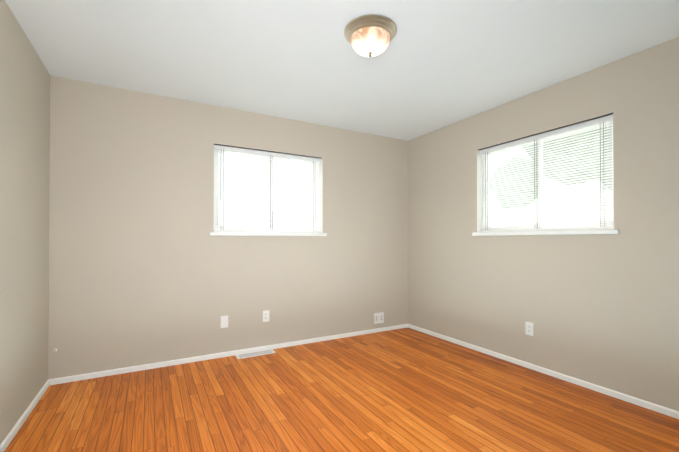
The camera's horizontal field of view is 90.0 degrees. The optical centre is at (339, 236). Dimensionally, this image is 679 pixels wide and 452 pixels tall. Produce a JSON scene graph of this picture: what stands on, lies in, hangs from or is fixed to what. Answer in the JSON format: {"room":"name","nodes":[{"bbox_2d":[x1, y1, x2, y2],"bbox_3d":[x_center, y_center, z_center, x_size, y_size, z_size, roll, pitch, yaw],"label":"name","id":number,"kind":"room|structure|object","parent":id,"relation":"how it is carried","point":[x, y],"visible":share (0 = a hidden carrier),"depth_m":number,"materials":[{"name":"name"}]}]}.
{"room":"empty bedroom","nodes":[
{"label":"empty bedroom","id":0,"kind":"room"},
{"bbox_2d":[0,0,49,444],"bbox_3d":[-1.416,-0.073,0.951,0.160,2.440,3.856,0,-1,-29],"label":"wall","id":1,"kind":"structure","parent":0,"point":[24,179],"depth_m":2.11,"materials":[{"name":"beige paint"}]},
{"bbox_2d":[0,380,49,451],"bbox_3d":[-1.338,1.125,0.978,0.012,0.045,3.844,0,-1,-29],"label":"baseboard","id":2,"kind":"structure","parent":1,"relation":"attached to","point":[5,443],"depth_m":2.11,"materials":[{"name":"white wood"}]},
{"bbox_2d":[48,75,407,378],"bbox_3d":[-0.735,-0.050,3.631,3.962,2.440,0.160,0,-1,-29],"label":"wall","id":3,"kind":"structure","parent":0,"point":[145,267],"depth_m":3.16,"materials":[{"name":"beige paint"}]},
{"bbox_2d":[220,316,227,327],"bbox_3d":[-1.123,0.827,3.311,0.072,0.116,0.006,0,-1,-29],"label":"electrical outlet","id":4,"kind":"object","parent":3,"relation":"attached to","point":[224,321],"visible":1,"depth_m":3.31,"materials":[{"name":"white plastic"}]},
{"bbox_2d":[48,324,407,384],"bbox_3d":[-0.693,1.147,3.546,3.642,0.045,0.012,0,-1,-29],"label":"baseboard","id":5,"kind":"structure","parent":3,"relation":"attached to","point":[60,380],"depth_m":3.22,"materials":[{"name":"white wood"}]},
{"bbox_2d":[263,310,268,321],"bbox_3d":[-0.759,0.819,3.514,0.072,0.116,0.008,0,-1,-29],"label":"outlet","id":6,"kind":"object","parent":3,"relation":"attached to","point":[266,316],"visible":1,"depth_m":3.51,"materials":[{"name":"white plastic"}]},
{"bbox_2d":[214,149,319,232],"bbox_3d":[-0.754,-0.473,3.655,1.170,0.852,0.074,0,-1,-29],"label":"window","id":7,"kind":"structure","parent":3,"relation":"in","point":[267,192],"depth_m":3.64,"materials":[{"name":"white plastic"}]},
{"bbox_2d":[214,145,320,232],"bbox_3d":[-0.723,-0.474,3.599,1.156,0.849,0.042,0,-1,-29],"label":"window blinds","id":8,"kind":"object","parent":7,"relation":"attached to","point":[231,220],"visible":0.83,"depth_m":3.57,"materials":[{"name":"white plastic"}]},
{"bbox_2d":[209,232,326,235],"bbox_3d":[-0.712,-0.029,3.575,1.252,0.036,0.109,0,-1,-29],"label":"sill","id":9,"kind":"structure","parent":3,"relation":"attached to","point":[258,234],"depth_m":3.47,"materials":[{"name":"white wood"}]},
{"bbox_2d":[374,312,383,323],"bbox_3d":[0.490,1.004,4.210,0.145,0.132,0.007,0,-1,-29],"label":"outlet","id":10,"kind":"object","parent":3,"relation":"attached to","point":[378,317],"visible":1,"depth_m":4.21,"materials":[{"name":"white plastic"}]},
{"bbox_2d":[4,327,678,451],"bbox_3d":[0.244,1.215,1.867,3.962,0.120,4.176,0,-1,-29],"label":"floor","id":11,"kind":"structure","parent":0,"point":[407,389],"depth_m":2.29,"materials":[{"name":"brown wood"}]},
{"bbox_2d":[235,349,275,358],"bbox_3d":[-0.833,1.162,3.380,0.375,0.011,0.120,0,-1,-29],"label":"floor vent","id":12,"kind":"object","parent":11,"relation":"in","point":[252,354],"visible":1,"depth_m":3.36,"materials":[{"name":"white metal"}]},
{"bbox_2d":[5,0,678,140],"bbox_3d":[0.244,-1.345,1.888,3.962,0.120,4.176,0,-1,-29],"label":"ceiling","id":13,"kind":"structure","parent":0,"point":[436,65],"depth_m":2.33,"materials":[{"name":"white paint"}]},
{"bbox_2d":[344,14,396,56],"bbox_3d":[0.192,-1.201,2.118,0.326,0.164,0.326,0,-1,-29],"label":"flush-mount ceiling light","id":14,"kind":"object","parent":13,"relation":"attached to","point":[371,35],"visible":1,"depth_m":2.03,"materials":[{"name":"white glass"}]},
{"bbox_2d":[408,37,678,410],"bbox_3d":[1.904,-0.057,2.804,0.160,2.440,3.856,0,-1,-29],"label":"wall","id":15,"kind":"structure","parent":0,"point":[602,310],"depth_m":2.71,"materials":[{"name":"beige paint"}]},
{"bbox_2d":[525,321,532,335],"bbox_3d":[1.686,0.815,3.015,0.008,0.116,0.072,0,-1,-29],"label":"duplex electrical outlet","id":16,"kind":"object","parent":15,"relation":"attached to","point":[528,328],"visible":1,"depth_m":3.01,"materials":[{"name":"white plastic"}]},
{"bbox_2d":[408,324,678,418],"bbox_3d":[1.832,1.140,2.747,0.012,0.045,3.844,0,-1,-29],"label":"baseboard","id":17,"kind":"structure","parent":15,"relation":"attached to","point":[634,400],"depth_m":2.74,"materials":[{"name":"white wood"}]},
{"bbox_2d":[472,229,619,235],"bbox_3d":[1.727,-0.034,2.998,0.109,0.036,1.264,0,-1,-29],"label":"sill","id":18,"kind":"structure","parent":15,"relation":"attached to","point":[587,232],"depth_m":2.81,"materials":[{"name":"white wood"}]},
{"bbox_2d":[482,121,613,231],"bbox_3d":[1.804,-0.478,3.045,0.074,0.852,1.182,0,-1,-29],"label":"window","id":19,"kind":"structure","parent":15,"relation":"in","point":[550,182],"depth_m":3.02,"materials":[{"name":"white plastic"}]},
{"bbox_2d":[480,114,613,231],"bbox_3d":[1.747,-0.479,3.013,0.042,0.849,1.168,0,-1,-29],"label":"window blinds","id":20,"kind":"object","parent":19,"relation":"attached to","point":[493,223],"visible":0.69,"depth_m":2.90,"materials":[{"name":"white plastic"}]},
{"label":"outside","id":21,"kind":"structure","parent":0,"visible":0},
{"bbox_3d":[3.763,1.952,13.585,100.000,0.200,100.000,0,-1,-29],"label":"ground","id":22,"kind":"structure","parent":21,"visible":0},
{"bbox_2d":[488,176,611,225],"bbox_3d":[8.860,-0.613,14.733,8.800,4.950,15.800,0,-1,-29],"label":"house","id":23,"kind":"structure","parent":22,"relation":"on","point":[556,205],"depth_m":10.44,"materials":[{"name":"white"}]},
{"bbox_2d":[489,126,611,223],"bbox_3d":[5.242,-1.325,7.440,3.246,6.252,4.857,0,-1,-29],"label":"tree","id":24,"kind":"object","parent":22,"relation":"on","point":[556,168],"depth_m":7.25,"materials":[{"name":"green plant"}]}
]}

